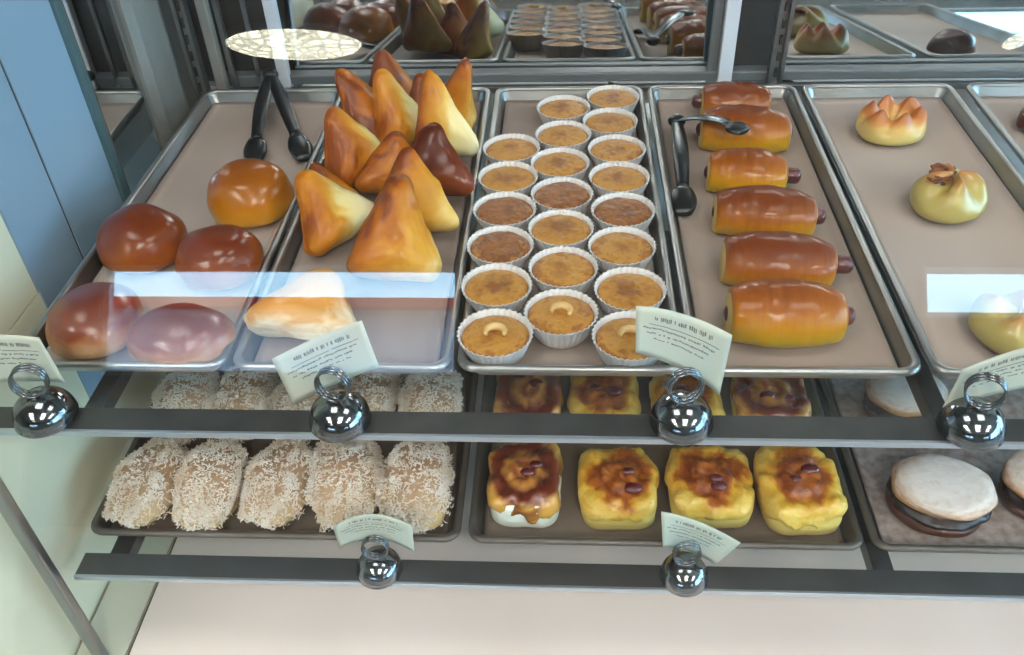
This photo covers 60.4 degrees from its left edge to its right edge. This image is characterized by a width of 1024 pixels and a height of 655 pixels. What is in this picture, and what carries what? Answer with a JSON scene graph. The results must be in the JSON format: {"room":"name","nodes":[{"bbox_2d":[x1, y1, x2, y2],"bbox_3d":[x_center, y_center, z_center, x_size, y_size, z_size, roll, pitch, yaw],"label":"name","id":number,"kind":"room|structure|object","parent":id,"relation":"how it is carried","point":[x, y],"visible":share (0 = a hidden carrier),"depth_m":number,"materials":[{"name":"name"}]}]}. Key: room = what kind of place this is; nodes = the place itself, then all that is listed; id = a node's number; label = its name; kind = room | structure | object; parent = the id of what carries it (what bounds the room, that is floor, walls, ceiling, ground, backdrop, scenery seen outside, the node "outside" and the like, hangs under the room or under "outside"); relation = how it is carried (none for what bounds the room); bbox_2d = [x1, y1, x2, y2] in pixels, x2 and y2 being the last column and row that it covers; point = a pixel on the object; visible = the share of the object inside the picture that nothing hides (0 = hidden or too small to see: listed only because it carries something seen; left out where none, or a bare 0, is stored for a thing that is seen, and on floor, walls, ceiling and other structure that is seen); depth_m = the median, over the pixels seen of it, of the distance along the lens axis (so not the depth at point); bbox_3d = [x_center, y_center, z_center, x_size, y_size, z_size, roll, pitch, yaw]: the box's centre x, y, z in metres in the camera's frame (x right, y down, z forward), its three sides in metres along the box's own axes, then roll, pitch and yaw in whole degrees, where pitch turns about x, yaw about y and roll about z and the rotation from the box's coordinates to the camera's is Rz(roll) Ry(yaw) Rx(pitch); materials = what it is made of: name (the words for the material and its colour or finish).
{"room":"food shop","nodes":[
{"label":"food shop","id":0,"kind":"room"},
{"bbox_2d":[209,80,764,86],"bbox_3d":[0.149,-1.867,2.410,9.200,2.800,0.100,0,40,3],"label":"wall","id":1,"kind":"structure","parent":0,"point":[211,83],"depth_m":3.23,"materials":[{"name":"grey"}]},
{"bbox_3d":[0.009,1.751,0.359,9.200,0.100,7.700,0,40,3],"label":"floor","id":2,"kind":"structure","parent":0,"visible":0},
{"bbox_2d":[0,0,1023,654],"bbox_3d":[0.308,-0.012,1.187,1.780,1.520,1.140,0,40,3],"label":"display case","id":3,"kind":"object","parent":2,"relation":"on","point":[92,92],"visible":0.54,"depth_m":1.14,"materials":[{"name":"white metal"}]},
{"bbox_2d":[8,363,78,438],"bbox_3d":[-0.466,0.064,0.859,0.061,0.067,0.061,-5,40,-3],"label":"card holder","id":4,"kind":"object","parent":3,"relation":"on","point":[45,410],"visible":1,"depth_m":0.85,"materials":[{"name":"silver metal"}]},
{"bbox_2d":[0,334,64,382],"bbox_3d":[-0.484,0.031,0.851,0.092,0.059,0.007,0,40,3],"label":"price card","id":5,"kind":"object","parent":4,"relation":"attached to","point":[15,350],"visible":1,"depth_m":0.85,"materials":[{"name":"grey"}]},
{"bbox_2d":[62,0,162,192],"bbox_3d":[-0.562,-0.413,1.162,0.021,0.820,0.134,0,40,3],"label":"mirror","id":6,"kind":"object","parent":3,"relation":"attached to","point":[104,33],"depth_m":1.23,"materials":[{"name":"white mirror"}]},
{"bbox_2d":[29,88,340,371],"bbox_3d":[-0.394,-0.163,1.164,0.230,0.024,0.657,0,40,3],"label":"baking pan","id":7,"kind":"object","parent":3,"relation":"on","point":[91,265],"visible":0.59,"depth_m":1.11,"materials":[{"name":"metal"}]},
{"bbox_2d":[46,102,334,360],"bbox_3d":[-0.394,-0.158,1.169,0.196,0.005,0.622,0,40,3],"label":"paper","id":8,"kind":"object","parent":7,"relation":"on","point":[220,139],"visible":0.36,"depth_m":1.23,"materials":[{"name":"paper"}]},
{"bbox_2d":[45,282,144,359],"bbox_3d":[-0.454,-0.013,0.955,0.104,0.059,0.103,0,40,3],"label":"bun","id":9,"kind":"object","parent":8,"relation":"on","point":[93,320],"visible":0.95,"depth_m":0.93,"materials":[{"name":"food"}]},
{"bbox_2d":[96,203,187,273],"bbox_3d":[-0.452,-0.112,1.067,0.105,0.065,0.104,0,40,3],"label":"bun","id":10,"kind":"object","parent":8,"relation":"on","point":[138,238],"visible":0.92,"depth_m":1.04,"materials":[{"name":"food"}]},
{"bbox_2d":[125,303,237,370],"bbox_3d":[-0.353,0.005,0.934,0.118,0.052,0.088,0,40,3],"label":"bun","id":11,"kind":"object","parent":8,"relation":"on","point":[175,333],"visible":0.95,"depth_m":0.91,"materials":[{"name":"food"}]},
{"bbox_2d":[175,224,263,291],"bbox_3d":[-0.346,-0.087,1.037,0.103,0.060,0.096,0,40,3],"label":"bun","id":12,"kind":"object","parent":8,"relation":"on","point":[221,257],"visible":0.99,"depth_m":1.01,"materials":[{"name":"food"}]},
{"bbox_2d":[207,158,294,227],"bbox_3d":[-0.340,-0.179,1.139,0.113,0.070,0.113,-7,40,-6],"label":"bun","id":13,"kind":"object","parent":8,"relation":"on","point":[245,192],"visible":0.95,"depth_m":1.11,"materials":[{"name":"food"}]},
{"bbox_2d":[243,68,312,161],"bbox_3d":[-0.342,-0.326,1.330,0.099,0.041,0.248,-4,40,-2],"label":"tongs","id":14,"kind":"object","parent":8,"relation":"on","point":[300,147],"visible":0.98,"depth_m":1.29,"materials":[{"name":"black metal"}]},
{"bbox_2d":[91,230,478,542],"bbox_3d":[-0.274,0.047,1.315,0.458,0.024,0.660,0,40,3],"label":"baking pan","id":15,"kind":"object","parent":3,"relation":"on","point":[99,526],"visible":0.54,"depth_m":1.07,"materials":[{"name":"metal"}]},
{"bbox_2d":[111,243,471,534],"bbox_3d":[-0.274,0.053,1.320,0.420,0.005,0.622,0,40,3],"label":"paper","id":16,"kind":"object","parent":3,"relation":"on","point":[307,522],"visible":0.08,"depth_m":1.18,"materials":[{"name":"paper"}]},
{"bbox_2d":[101,437,189,528],"bbox_3d":[-0.466,0.190,1.120,0.096,0.060,0.150,0,40,3],"label":"pastry","id":17,"kind":"object","parent":16,"relation":"on","point":[139,492],"visible":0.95,"depth_m":1.09,"materials":[{"name":"food"}]},
{"bbox_2d":[149,371,220,444],"bbox_3d":[-0.458,0.099,1.227,0.100,0.062,0.151,-3,40,-1],"label":"pastry","id":18,"kind":"object","parent":16,"relation":"on","point":[178,390],"visible":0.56,"depth_m":1.21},
{"bbox_2d":[170,438,248,530],"bbox_3d":[-0.384,0.192,1.112,0.100,0.062,0.151,-3,40,-1],"label":"pastry","id":19,"kind":"object","parent":16,"relation":"on","point":[207,487],"visible":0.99,"depth_m":1.09,"materials":[{"name":"food"}]},
{"bbox_2d":[205,365,281,444],"bbox_3d":[-0.374,0.098,1.225,0.097,0.060,0.150,2,40,5],"label":"pastry","id":20,"kind":"object","parent":16,"relation":"on","point":[240,389],"visible":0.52,"depth_m":1.21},
{"bbox_2d":[235,439,314,530],"bbox_3d":[-0.298,0.190,1.113,0.096,0.060,0.150,0,40,3],"label":"pastry","id":21,"kind":"object","parent":16,"relation":"on","point":[274,486],"visible":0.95,"depth_m":1.08,"materials":[{"name":"food"}]},
{"bbox_2d":[269,381,339,442],"bbox_3d":[-0.291,0.098,1.220,0.100,0.062,0.151,3,40,6],"label":"pastry","id":22,"kind":"object","parent":16,"relation":"on","point":[281,400],"visible":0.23,"depth_m":1.19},
{"bbox_2d":[303,440,384,532],"bbox_3d":[-0.208,0.186,1.110,0.105,0.062,0.151,-2,40,0],"label":"pastry","id":23,"kind":"object","parent":16,"relation":"on","point":[344,479],"visible":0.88,"depth_m":1.08,"materials":[{"name":"food"}]},
{"bbox_2d":[338,374,403,440],"bbox_3d":[-0.201,0.097,1.219,0.096,0.060,0.150,3,40,7],"label":"pastry","id":24,"kind":"object","parent":16,"relation":"on","point":[380,391],"visible":0.23,"depth_m":1.21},
{"bbox_2d":[375,441,455,534],"bbox_3d":[-0.120,0.192,1.101,0.101,0.060,0.150,1,40,4],"label":"pastry","id":25,"kind":"object","parent":16,"relation":"on","point":[417,475],"visible":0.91,"depth_m":1.08,"materials":[{"name":"food"}]},
{"bbox_2d":[397,368,463,443],"bbox_3d":[-0.113,0.099,1.210,0.100,0.062,0.151,-2,40,0],"label":"pastry","id":26,"kind":"object","parent":16,"relation":"on","point":[439,391],"visible":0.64,"depth_m":1.19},
{"bbox_2d":[309,366,371,442],"bbox_3d":[-0.169,0.066,0.842,0.061,0.067,0.061,8,41,12],"label":"card holder","id":27,"kind":"object","parent":3,"relation":"on","point":[338,415],"visible":1,"depth_m":0.84,"materials":[{"name":"silver metal"}]},
{"bbox_2d":[272,320,378,404],"bbox_3d":[-0.177,0.034,0.838,0.104,0.106,0.008,0,40,3],"label":"price card","id":28,"kind":"object","parent":27,"relation":"attached to","point":[348,348],"visible":0.98,"depth_m":0.84,"materials":[{"name":"grey"}]},
{"bbox_2d":[233,87,490,373],"bbox_3d":[-0.161,-0.162,1.151,0.229,0.024,0.657,0,40,3],"label":"baking pan","id":29,"kind":"object","parent":3,"relation":"on","point":[248,347],"visible":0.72,"depth_m":1.01,"materials":[{"name":"metal"}]},
{"bbox_2d":[254,101,480,363],"bbox_3d":[-0.160,-0.157,1.156,0.195,0.005,0.622,0,40,3],"label":"paper","id":30,"kind":"object","parent":29,"relation":"on","point":[403,321],"visible":0.2,"depth_m":1.00,"materials":[{"name":"paper"}]},
{"bbox_2d":[244,267,356,340],"bbox_3d":[-0.219,-0.022,0.956,0.127,0.056,0.089,3,40,6],"label":"turnover","id":31,"kind":"object","parent":30,"relation":"on","point":[314,304],"visible":0.92,"depth_m":0.93,"materials":[{"name":"food"}]},
{"bbox_2d":[309,162,357,193],"bbox_3d":[-0.232,-0.170,1.128,0.060,0.062,0.071,-2,40,1],"label":"turnover","id":32,"kind":"object","parent":30,"relation":"on","point":[315,166],"visible":0.15,"depth_m":1.14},
{"bbox_2d":[294,169,373,256],"bbox_3d":[-0.213,-0.135,1.060,0.091,0.094,0.080,-2,40,0],"label":"turnover","id":33,"kind":"object","parent":30,"relation":"on","point":[331,214],"visible":0.97,"depth_m":1.05,"materials":[{"name":"food"}]},
{"bbox_2d":[324,106,379,186],"bbox_3d":[-0.216,-0.241,1.176,0.070,0.109,0.090,13,42,18],"label":"turnover","id":34,"kind":"object","parent":30,"relation":"on","point":[348,145],"visible":0.76,"depth_m":1.16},
{"bbox_2d":[334,68,375,134],"bbox_3d":[-0.196,-0.311,1.239,0.089,0.109,0.069,-16,42,-16],"label":"turnover","id":35,"kind":"object","parent":30,"relation":"on","point":[356,96],"visible":0.48,"depth_m":1.22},
{"bbox_2d":[354,131,410,193],"bbox_3d":[-0.164,-0.209,1.158,0.088,0.080,0.054,-19,43,-19],"label":"turnover","id":36,"kind":"object","parent":30,"relation":"on","point":[372,177],"visible":0.47,"depth_m":1.15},
{"bbox_2d":[369,49,412,94],"bbox_3d":[-0.177,-0.352,1.287,0.105,0.105,0.056,-29,47,-28],"label":"turnover","id":37,"kind":"object","parent":30,"relation":"on","point":[383,58],"visible":0.21,"depth_m":1.27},
{"bbox_2d":[347,174,441,282],"bbox_3d":[-0.143,-0.100,1.005,0.098,0.108,0.096,-20,43,-20],"label":"turnover","id":38,"kind":"object","parent":30,"relation":"on","point":[394,242],"visible":1,"depth_m":1.00,"materials":[{"name":"food"}]},
{"bbox_2d":[373,68,417,144],"bbox_3d":[-0.162,-0.304,1.239,0.058,0.121,0.098,31,50,33],"label":"turnover","id":39,"kind":"object","parent":30,"relation":"on","point":[394,110],"visible":0.71,"depth_m":1.22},
{"bbox_2d":[374,147,458,231],"bbox_3d":[-0.122,-0.164,1.085,0.120,0.101,0.065,2,40,6],"label":"turnover","id":40,"kind":"object","parent":30,"relation":"on","point":[438,214],"visible":0.56,"depth_m":1.07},
{"bbox_2d":[409,73,423,103],"bbox_3d":[-0.127,-0.315,1.268,0.089,0.098,0.049,-19,43,-19],"label":"turnover","id":41,"kind":"object","parent":30,"relation":"on","point":[414,93],"visible":0.11,"depth_m":1.25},
{"bbox_2d":[411,122,474,195],"bbox_3d":[-0.102,-0.211,1.145,0.120,0.095,0.067,6,41,9],"label":"turnover","id":42,"kind":"object","parent":30,"relation":"on","point":[432,145],"visible":0.52,"depth_m":1.12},
{"bbox_2d":[414,69,478,156],"bbox_3d":[-0.091,-0.285,1.207,0.099,0.128,0.061,5,40,8],"label":"turnover","id":43,"kind":"object","parent":30,"relation":"on","point":[435,104],"visible":0.67,"depth_m":1.19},
{"bbox_2d":[444,57,476,128],"bbox_3d":[-0.083,-0.350,1.302,0.082,0.105,0.053,20,45,25],"label":"turnover","id":44,"kind":"object","parent":30,"relation":"on","point":[458,85],"visible":0.68,"depth_m":1.28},
{"bbox_2d":[356,535,402,589],"bbox_3d":[-0.154,0.259,1.002,0.054,0.059,0.054,0,40,3],"label":"card holder","id":45,"kind":"object","parent":3,"relation":"on","point":[378,567],"visible":1,"depth_m":1.00,"materials":[{"name":"silver metal"}]},
{"bbox_2d":[333,514,414,552],"bbox_3d":[-0.158,0.234,1.002,0.091,0.059,0.008,0,40,3],"label":"price card","id":46,"kind":"object","parent":45,"relation":"attached to","point":[358,527],"visible":1,"depth_m":1.00,"materials":[{"name":"grey"}]},
{"bbox_2d":[457,85,678,375],"bbox_3d":[0.074,-0.160,1.138,0.231,0.024,0.657,0,40,3],"label":"baking pan","id":47,"kind":"object","parent":3,"relation":"on","point":[661,264],"visible":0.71,"depth_m":1.04,"materials":[{"name":"metal"}]},
{"bbox_2d":[502,100,665,365],"bbox_3d":[0.074,-0.155,1.143,0.197,0.005,0.622,0,40,3],"label":"paper","id":48,"kind":"object","parent":47,"relation":"on","point":[520,116],"visible":0.09,"depth_m":1.02,"materials":[{"name":"paper"}]},
{"bbox_2d":[456,308,533,363],"bbox_3d":[-0.017,0.015,0.918,0.081,0.036,0.081,1,40,3],"label":"tart","id":49,"kind":"object","parent":48,"relation":"on","point":[487,336],"visible":1,"depth_m":0.91,"materials":[{"name":"orange food"}]},
{"bbox_2d":[460,263,532,312],"bbox_3d":[-0.017,-0.036,0.983,0.081,0.031,0.081,8,41,12],"label":"tart","id":50,"kind":"object","parent":48,"relation":"on","point":[507,286],"visible":0.96,"depth_m":0.97,"materials":[{"name":"orange food"}]},
{"bbox_2d":[466,225,533,268],"bbox_3d":[-0.013,-0.086,1.042,0.081,0.031,0.081,6,41,10],"label":"tart","id":51,"kind":"object","parent":48,"relation":"on","point":[495,244],"visible":0.94,"depth_m":1.03,"materials":[{"name":"brown food"}]},
{"bbox_2d":[472,191,536,230],"bbox_3d":[-0.009,-0.137,1.102,0.081,0.031,0.081,-33,49,-32],"label":"tart","id":52,"kind":"object","parent":48,"relation":"on","point":[507,208],"visible":0.89,"depth_m":1.09,"materials":[{"name":"brown food"}]},
{"bbox_2d":[477,160,537,196],"bbox_3d":[-0.005,-0.187,1.162,0.081,0.031,0.081,7,41,11],"label":"tart","id":53,"kind":"object","parent":48,"relation":"on","point":[510,176],"visible":0.88,"depth_m":1.15,"materials":[{"name":"orange food"}]},
{"bbox_2d":[482,133,539,165],"bbox_3d":[0.000,-0.237,1.221,0.081,0.031,0.081,17,44,22],"label":"tart","id":54,"kind":"object","parent":48,"relation":"on","point":[503,147],"visible":0.84,"depth_m":1.21,"materials":[{"name":"orange food"}]},
{"bbox_2d":[530,147,589,182],"bbox_3d":[0.065,-0.210,1.186,0.081,0.031,0.081,-20,43,-20],"label":"tart","id":55,"kind":"object","parent":48,"relation":"on","point":[551,162],"visible":0.88,"depth_m":1.18,"materials":[{"name":"orange food"}]},
{"bbox_2d":[523,288,598,348],"bbox_3d":[0.052,-0.007,0.941,0.081,0.036,0.081,10,41,14],"label":"tart","id":56,"kind":"object","parent":48,"relation":"on","point":[563,318],"visible":1,"depth_m":0.93,"materials":[{"name":"orange food"}]},
{"bbox_2d":[528,209,593,250],"bbox_3d":[0.059,-0.109,1.066,0.081,0.031,0.081,-30,47,-29],"label":"tart","id":57,"kind":"object","parent":48,"relation":"on","point":[550,228],"visible":0.94,"depth_m":1.06,"materials":[{"name":"orange food"}]},
{"bbox_2d":[531,176,592,213],"bbox_3d":[0.064,-0.159,1.126,0.081,0.031,0.081,26,47,29],"label":"tart","id":58,"kind":"object","parent":48,"relation":"on","point":[567,193],"visible":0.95,"depth_m":1.12,"materials":[{"name":"brown food"}]},
{"bbox_2d":[528,246,598,293],"bbox_3d":[0.058,-0.058,1.005,0.081,0.031,0.081,-30,47,-29],"label":"tart","id":59,"kind":"object","parent":48,"relation":"on","point":[560,267],"visible":0.97,"depth_m":0.99,"materials":[{"name":"orange food"}]},
{"bbox_2d":[535,120,591,151],"bbox_3d":[0.072,-0.261,1.247,0.081,0.031,0.081,-14,41,-14],"label":"tart","id":60,"kind":"object","parent":48,"relation":"on","point":[571,134],"visible":0.85,"depth_m":1.24,"materials":[{"name":"orange food"}]},
{"bbox_2d":[536,95,590,123],"bbox_3d":[0.076,-0.315,1.311,0.081,0.031,0.081,-2,40,1],"label":"tart","id":61,"kind":"object","parent":48,"relation":"on","point":[558,107],"visible":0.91,"depth_m":1.30,"materials":[{"name":"orange food"}]},
{"bbox_2d":[582,107,637,140],"bbox_3d":[0.141,-0.286,1.273,0.081,0.031,0.081,17,44,21],"label":"tart","id":62,"kind":"object","parent":48,"relation":"on","point":[602,121],"visible":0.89,"depth_m":1.26,"materials":[{"name":"orange food"}]},
{"bbox_2d":[586,84,639,111],"bbox_3d":[0.152,-0.336,1.332,0.081,0.031,0.081,6,41,9],"label":"tart","id":63,"kind":"object","parent":48,"relation":"on","point":[603,96],"visible":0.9,"depth_m":1.32,"materials":[{"name":"orange food"}]},
{"bbox_2d":[587,134,645,165],"bbox_3d":[0.143,-0.233,1.210,0.081,0.031,0.081,21,45,25],"label":"tart","id":64,"kind":"object","parent":48,"relation":"on","point":[611,147],"visible":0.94,"depth_m":1.20,"materials":[{"name":"orange food"}]},
{"bbox_2d":[588,160,649,197],"bbox_3d":[0.140,-0.185,1.153,0.081,0.031,0.081,6,41,10],"label":"tart","id":65,"kind":"object","parent":48,"relation":"on","point":[605,178],"visible":0.9,"depth_m":1.14,"materials":[{"name":"orange food"}]},
{"bbox_2d":[588,226,656,273],"bbox_3d":[0.128,-0.084,1.033,0.081,0.031,0.081,14,42,18],"label":"tart","id":66,"kind":"object","parent":48,"relation":"on","point":[612,247],"visible":0.89,"depth_m":1.02,"materials":[{"name":"orange food"}]},
{"bbox_2d":[590,192,655,231],"bbox_3d":[0.137,-0.134,1.092,0.081,0.031,0.081,-12,41,-11],"label":"tart","id":67,"kind":"object","parent":48,"relation":"on","point":[623,209],"visible":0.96,"depth_m":1.08,"materials":[{"name":"brown food"}]},
{"bbox_2d":[591,310,657,366],"bbox_3d":[0.121,0.018,0.908,0.081,0.036,0.081,8,41,12],"label":"tart","id":68,"kind":"object","parent":48,"relation":"on","point":[613,335],"visible":0.53,"depth_m":0.90,"materials":[{"name":"orange food"}]},
{"bbox_2d":[594,266,666,314],"bbox_3d":[0.129,-0.031,0.970,0.081,0.031,0.081,3,40,7],"label":"tart","id":69,"kind":"object","parent":48,"relation":"on","point":[619,289],"visible":0.94,"depth_m":0.96,"materials":[{"name":"orange food"}]},
{"bbox_2d":[485,244,843,542],"bbox_3d":[0.195,0.056,1.293,0.427,0.005,0.622,0,40,3],"label":"paper","id":70,"kind":"object","parent":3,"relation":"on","point":[569,522],"visible":0.13,"depth_m":1.10,"materials":[{"name":"paper"}]},
{"bbox_2d":[486,442,562,527],"bbox_3d":[0.017,0.191,1.097,0.095,0.059,0.114,0,40,3],"label":"bread","id":71,"kind":"object","parent":70,"relation":"on","point":[523,489],"visible":0.99,"depth_m":1.07,"materials":[{"name":"brown food"}]},
{"bbox_2d":[493,375,563,412],"bbox_3d":[0.024,0.098,1.208,0.096,0.058,0.115,0,40,3],"label":"bread","id":72,"kind":"object","parent":70,"relation":"on","point":[514,393],"visible":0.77,"depth_m":1.19,"materials":[{"name":"brown food"}]},
{"bbox_2d":[567,376,640,413],"bbox_3d":[0.126,0.099,1.205,0.101,0.054,0.108,0,40,3],"label":"bread","id":73,"kind":"object","parent":70,"relation":"on","point":[587,394],"visible":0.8,"depth_m":1.19,"materials":[{"name":"yellow food"}]},
{"bbox_2d":[577,446,659,529],"bbox_3d":[0.132,0.195,1.091,0.102,0.052,0.112,0,40,2],"label":"bread","id":74,"kind":"object","parent":70,"relation":"on","point":[617,487],"visible":1,"depth_m":1.06,"materials":[{"name":"yellow food"}]},
{"bbox_2d":[649,373,725,414],"bbox_3d":[0.237,0.100,1.199,0.098,0.052,0.113,0,40,3],"label":"bread","id":75,"kind":"object","parent":70,"relation":"on","point":[657,385],"visible":0.33,"depth_m":1.19,"materials":[{"name":"yellow food"}]},
{"bbox_2d":[664,445,754,528],"bbox_3d":[0.243,0.193,1.088,0.109,0.053,0.113,1,40,5],"label":"bread","id":76,"kind":"object","parent":70,"relation":"on","point":[711,486],"visible":0.99,"depth_m":1.06,"materials":[{"name":"yellow food"}]},
{"bbox_2d":[730,377,811,415],"bbox_3d":[0.350,0.098,1.192,0.104,0.058,0.114,0,40,3],"label":"bread","id":77,"kind":"object","parent":70,"relation":"on","point":[749,396],"visible":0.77,"depth_m":1.17,"materials":[{"name":"brown food"}]},
{"bbox_2d":[753,446,847,535],"bbox_3d":[0.350,0.194,1.078,0.099,0.058,0.121,-1,40,1],"label":"bread","id":78,"kind":"object","parent":70,"relation":"on","point":[798,489],"visible":0.98,"depth_m":1.05,"materials":[{"name":"yellow food"}]},
{"bbox_2d":[468,231,862,550],"bbox_3d":[0.194,0.051,1.288,0.465,0.024,0.660,0,40,3],"label":"baking pan","id":79,"kind":"object","parent":3,"relation":"on","point":[849,527],"visible":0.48,"depth_m":1.06,"materials":[{"name":"metal"}]},
{"bbox_2d":[649,367,713,445],"bbox_3d":[0.162,0.067,0.826,0.061,0.067,0.061,-9,40,-8],"label":"card holder","id":80,"kind":"object","parent":3,"relation":"on","point":[677,417],"visible":1,"depth_m":0.82,"materials":[{"name":"silver metal"}]},
{"bbox_2d":[635,306,731,394],"bbox_3d":[0.155,0.021,0.809,0.088,0.104,0.008,0,40,3],"label":"price card","id":81,"kind":"object","parent":80,"relation":"in","point":[679,340],"visible":1,"depth_m":0.80,"materials":[{"name":"grey"}]},
{"bbox_2d":[659,540,707,596],"bbox_3d":[0.194,0.261,0.982,0.055,0.060,0.055,-3,40,-1],"label":"card holder","id":82,"kind":"object","parent":3,"relation":"on","point":[682,573],"visible":1,"depth_m":0.98,"materials":[{"name":"silver metal"}]},
{"bbox_2d":[661,511,739,563],"bbox_3d":[0.209,0.231,0.981,0.092,0.089,0.014,0,40,3],"label":"price card","id":83,"kind":"object","parent":82,"relation":"attached to","point":[715,545],"visible":0.98,"depth_m":0.99,"materials":[{"name":"grey"}]},
{"bbox_2d":[657,98,897,367],"bbox_3d":[0.308,-0.153,1.130,0.194,0.005,0.622,0,40,3],"label":"paper","id":84,"kind":"object","parent":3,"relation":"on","point":[864,343],"visible":0.34,"depth_m":1.02,"materials":[{"name":"paper"}]},
{"bbox_2d":[668,114,749,215],"bbox_3d":[0.260,-0.238,1.179,0.109,0.064,0.230,0,40,3],"label":"tongs","id":85,"kind":"object","parent":84,"relation":"on","point":[683,197],"visible":1,"depth_m":1.16,"materials":[{"name":"black metal"}]},
{"bbox_2d":[691,81,772,114],"bbox_3d":[0.329,-0.341,1.315,0.119,0.051,0.068,1,40,5],"label":"bun","id":86,"kind":"object","parent":84,"relation":"on","point":[712,95],"visible":0.6,"depth_m":1.29,"materials":[{"name":"brown food"}]},
{"bbox_2d":[696,104,792,152],"bbox_3d":[0.326,-0.280,1.235,0.134,0.059,0.082,4,40,8],"label":"bun","id":87,"kind":"object","parent":84,"relation":"on","point":[771,129],"visible":0.84,"depth_m":1.21,"materials":[{"name":"brown food"}]},
{"bbox_2d":[704,147,800,192],"bbox_3d":[0.314,-0.204,1.148,0.124,0.055,0.075,4,40,8],"label":"bun","id":88,"kind":"object","parent":84,"relation":"on","point":[728,167],"visible":0.8,"depth_m":1.12,"materials":[{"name":"brown food"}]},
{"bbox_2d":[711,185,825,235],"bbox_3d":[0.313,-0.142,1.073,0.136,0.057,0.074,3,40,7],"label":"bun","id":89,"kind":"object","parent":84,"relation":"on","point":[735,210],"visible":0.88,"depth_m":1.05,"materials":[{"name":"brown food"}]},
{"bbox_2d":[718,231,853,285],"bbox_3d":[0.311,-0.077,0.995,0.146,0.057,0.079,3,40,6],"label":"bun","id":90,"kind":"object","parent":84,"relation":"on","point":[745,256],"visible":0.8,"depth_m":0.97,"materials":[{"name":"brown food"}]},
{"bbox_2d":[723,278,855,348],"bbox_3d":[0.290,-0.017,0.919,0.135,0.064,0.080,1,40,4],"label":"bun","id":91,"kind":"object","parent":84,"relation":"on","point":[784,313],"visible":1,"depth_m":0.89,"materials":[{"name":"brown food"}]},
{"bbox_2d":[647,84,920,378],"bbox_3d":[0.308,-0.159,1.125,0.228,0.024,0.657,0,40,3],"label":"baking pan","id":92,"kind":"object","parent":3,"relation":"on","point":[905,355],"visible":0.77,"depth_m":1.03,"materials":[{"name":"metal"}]},
{"bbox_2d":[801,83,1023,378],"bbox_3d":[0.543,-0.157,1.111,0.228,0.024,0.657,0,40,3],"label":"baking pan","id":93,"kind":"object","parent":3,"relation":"on","point":[1002,166],"visible":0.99,"depth_m":1.21,"materials":[{"name":"metal"}]},
{"bbox_2d":[812,97,1023,367],"bbox_3d":[0.543,-0.152,1.116,0.194,0.005,0.622,0,40,3],"label":"paper","id":94,"kind":"object","parent":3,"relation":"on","point":[941,269],"visible":0.66,"depth_m":1.08,"materials":[{"name":"paper"}]},
{"bbox_2d":[855,94,927,145],"bbox_3d":[0.539,-0.294,1.247,0.096,0.052,0.087,-11,41,-10],"label":"bun","id":95,"kind":"object","parent":94,"relation":"on","point":[885,122],"visible":1,"depth_m":1.23,"materials":[{"name":"food"}]},
{"bbox_2d":[909,162,987,223],"bbox_3d":[0.544,-0.169,1.094,0.089,0.058,0.097,21,45,25],"label":"bun","id":96,"kind":"object","parent":94,"relation":"on","point":[947,194],"visible":1,"depth_m":1.07,"materials":[{"name":"food"}]},
{"bbox_2d":[968,289,1023,354],"bbox_3d":[0.520,-0.006,0.907,0.083,0.049,0.091,-16,42,-15],"label":"bun","id":97,"kind":"object","parent":94,"relation":"on","point":[997,320],"visible":0.92,"depth_m":0.90,"materials":[{"name":"food"}]},
{"bbox_2d":[819,231,1023,554],"bbox_3d":[0.663,0.054,1.262,0.458,0.024,0.660,0,40,3],"label":"baking pan","id":98,"kind":"object","parent":3,"relation":"on","point":[861,494],"visible":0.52,"depth_m":1.04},
{"bbox_2d":[829,244,1023,546],"bbox_3d":[0.663,0.059,1.267,0.420,0.005,0.622,0,40,3],"label":"paper","id":99,"kind":"object","parent":3,"relation":"on","point":[875,464],"visible":0.17,"depth_m":1.13,"materials":[{"name":"paper"}]},
{"bbox_2d":[862,375,947,417],"bbox_3d":[0.530,0.096,1.190,0.110,0.052,0.093,-9,40,-8],"label":"bun","id":100,"kind":"object","parent":99,"relation":"on","point":[893,397],"visible":0.39,"depth_m":1.17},
{"bbox_2d":[885,453,997,537],"bbox_3d":[0.516,0.202,1.065,0.119,0.051,0.105,5,40,8],"label":"cookie","id":101,"kind":"object","parent":99,"relation":"on","point":[938,495],"visible":1,"depth_m":1.04,"materials":[{"name":"food"}]},
{"bbox_2d":[997,449,1023,518],"bbox_3d":[0.646,0.193,1.069,0.102,0.051,0.097,0,40,3],"label":"bun","id":102,"kind":"object","parent":99,"relation":"on","point":[1010,487],"visible":1,"depth_m":1.06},
{"bbox_2d":[935,372,1007,451],"bbox_3d":[0.430,0.070,0.808,0.061,0.067,0.061,14,43,18],"label":"card holder","id":103,"kind":"object","parent":3,"relation":"on","point":[970,423],"visible":1,"depth_m":0.80,"materials":[{"name":"silver metal"}]},
{"bbox_2d":[942,347,1023,407],"bbox_3d":[0.457,0.042,0.804,0.105,0.088,0.007,0,40,3],"label":"price card","id":104,"kind":"object","parent":103,"relation":"in","point":[1009,365],"visible":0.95,"depth_m":0.81,"materials":[{"name":"grey"}]},
{"bbox_2d":[966,82,1023,164],"bbox_3d":[0.788,-0.156,1.097,0.228,0.024,0.657,0,40,3],"label":"baking pan","id":105,"kind":"object","parent":3,"relation":"on","point":[976,90],"visible":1,"depth_m":1.34,"materials":[{"name":"metal"}]},
{"bbox_2d":[980,96,1023,150],"bbox_3d":[0.789,-0.150,1.102,0.194,0.005,0.622,0,40,3],"label":"paper","id":106,"kind":"object","parent":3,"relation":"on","point":[1007,109],"visible":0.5,"depth_m":1.31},
{"bbox_2d":[1016,107,1023,129],"bbox_3d":[0.763,-0.300,1.251,0.083,0.043,0.073,0,40,3],"label":"pastry","id":107,"kind":"object","parent":106,"relation":"on","point":[1020,120],"visible":1,"depth_m":1.25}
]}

